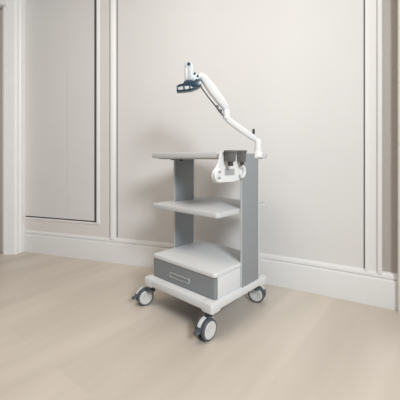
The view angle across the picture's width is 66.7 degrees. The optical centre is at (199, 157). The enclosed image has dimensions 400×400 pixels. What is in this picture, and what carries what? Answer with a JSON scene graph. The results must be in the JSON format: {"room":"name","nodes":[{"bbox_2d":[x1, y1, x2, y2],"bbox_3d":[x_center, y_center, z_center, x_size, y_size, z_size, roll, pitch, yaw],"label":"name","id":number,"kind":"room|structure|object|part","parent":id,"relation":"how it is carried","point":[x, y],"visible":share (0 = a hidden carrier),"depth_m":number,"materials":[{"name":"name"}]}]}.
{"room":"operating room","nodes":[
{"label":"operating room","id":0,"kind":"room"},
{"bbox_2d":[0,252,399,399],"bbox_3d":[-0.500,0.925,0.700,6.200,0.050,5.800,0,0,0],"label":"floor","id":1,"kind":"structure","parent":0,"point":[71,328],"depth_m":1.50,"materials":[{"name":"beige wood"}]},
{"bbox_2d":[132,61,266,341],"bbox_3d":[0.041,0.182,1.838,0.709,1.435,0.665,0,0,42],"label":"cart","id":2,"kind":"object","parent":1,"relation":"on","point":[208,276],"visible":1,"depth_m":1.71,"materials":[{"name":"white plastic"}]},
{"bbox_3d":[-0.115,0.663,1.679,0.158,0.031,0.005,0,0,42],"label":"handle","id":3,"kind":"part","parent":2,"relation":"part of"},
{"bbox_3d":[-0.096,0.654,1.679,0.483,0.104,0.020,0,0,42],"label":"drawer","id":4,"kind":"part","parent":2,"relation":"part of","materials":[{"name":"grey plastic"}]},
{"bbox_3d":[-0.047,-0.477,1.678,0.078,0.115,0.016,0,0,0],"label":"head plate","id":5,"kind":"part","parent":2,"relation":"part of","materials":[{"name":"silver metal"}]},
{"bbox_3d":[0.035,0.734,1.830,0.532,0.049,0.519,0,0,42],"label":"frame","id":6,"kind":"part","parent":2,"relation":"part of","materials":[{"name":"white plastic"}]},
{"bbox_2d":[152,152,266,158],"bbox_3d":[0.059,-0.013,1.876,0.537,0.039,0.487,0,0,42],"label":"shelf","id":7,"kind":"object","parent":2,"relation":"attached to","point":[172,155],"depth_m":1.70,"materials":[{"name":"grey plastic"}]},
{"bbox_2d":[153,196,266,217],"bbox_3d":[0.065,0.293,1.892,0.522,0.028,0.506,0,0,42],"label":"shelf","id":8,"kind":"object","parent":2,"relation":"attached to","point":[206,206],"depth_m":1.76,"materials":[{"name":"grey plastic"}]},
{"bbox_3d":[0.152,0.071,1.553,0.003,0.033,0.080,0,0,42],"label":"label plate","id":9,"kind":"part","parent":2,"relation":"part of","materials":[{"name":"white plastic"}]},
{"bbox_2d":[224,150,236,165],"bbox_3d":[0.151,0.001,1.507,0.067,0.078,0.067,0,0,0],"label":"cup","id":10,"kind":"object","parent":2,"relation":"on","point":[229,155],"depth_m":1.49,"materials":[{"name":"grey plastic"}]},
{"bbox_2d":[237,150,246,164],"bbox_3d":[0.220,-0.001,1.593,0.053,0.078,0.053,0,0,0],"label":"cup","id":11,"kind":"object","parent":2,"relation":"on","point":[241,154],"depth_m":1.58,"materials":[{"name":"grey plastic"}]},
{"bbox_3d":[0.329,-0.056,1.798,0.078,0.115,0.080,0,0,42],"label":"jointed arm","id":12,"kind":"part","parent":2,"relation":"part of","materials":[{"name":"white plastic"}]},
{"bbox_2d":[25,0,396,272],"bbox_3d":[-0.136,-0.475,2.425,4.104,2.750,0.249,0,0,22],"label":"wall","id":13,"kind":"structure","parent":0,"point":[291,72],"depth_m":2.33,"materials":[{"name":"grey paint"}]},
{"bbox_2d":[0,8,3,253],"bbox_3d":[-2.319,-0.256,2.893,0.962,2.312,0.065,0,0,0],"label":"door","id":14,"kind":"structure","parent":13,"relation":"in","point":[2,9],"depth_m":2.86,"materials":[{"name":"grey paint"}]},
{"bbox_2d":[0,0,6,8],"bbox_3d":[-2.300,-1.633,2.860,1.000,0.435,0.120,0,0,0],"label":"trim","id":15,"kind":"structure","parent":13,"relation":"attached to","point":[3,3],"depth_m":2.81,"materials":[{"name":"white paint"}]},
{"bbox_2d":[4,0,25,254],"bbox_3d":[-1.767,-0.475,2.928,0.138,2.750,0.185,0,0,0],"label":"trim","id":16,"kind":"structure","parent":13,"relation":"attached to","point":[14,12],"depth_m":2.84,"materials":[{"name":"white paint"}]},
{"bbox_2d":[24,0,99,225],"bbox_3d":[-1.334,-0.568,2.831,0.968,2.325,0.034,0,0,18],"label":"trim","id":17,"kind":"structure","parent":13,"relation":"attached to","point":[96,2],"depth_m":2.67,"materials":[{"name":"white paint"}]},
{"bbox_2d":[110,0,116,238],"bbox_3d":[-0.755,-0.575,2.634,0.065,2.550,0.042,0,0,18],"label":"trim","id":18,"kind":"structure","parent":13,"relation":"attached to","point":[113,3],"depth_m":2.62,"materials":[{"name":"white paint"}]},
{"bbox_2d":[24,230,397,310],"bbox_3d":[-0.164,0.795,2.386,3.511,0.210,0.178,0,0,22],"label":"baseboard","id":19,"kind":"structure","parent":13,"relation":"attached to","point":[349,283],"depth_m":2.12,"materials":[{"name":"white paint"}]},
{"bbox_2d":[365,0,382,273],"bbox_3d":[1.067,-0.575,1.869,0.095,2.550,0.038,0,0,30],"label":"trim","id":20,"kind":"structure","parent":13,"relation":"attached to","point":[379,2],"depth_m":1.85,"materials":[{"name":"white paint"}]},
{"bbox_2d":[397,0,399,312],"bbox_3d":[1.209,-0.475,1.770,0.098,2.750,0.072,0,0,30],"label":"trim","id":21,"kind":"structure","parent":13,"relation":"attached to","point":[398,1],"depth_m":1.77,"materials":[{"name":"white paint"}]}
]}

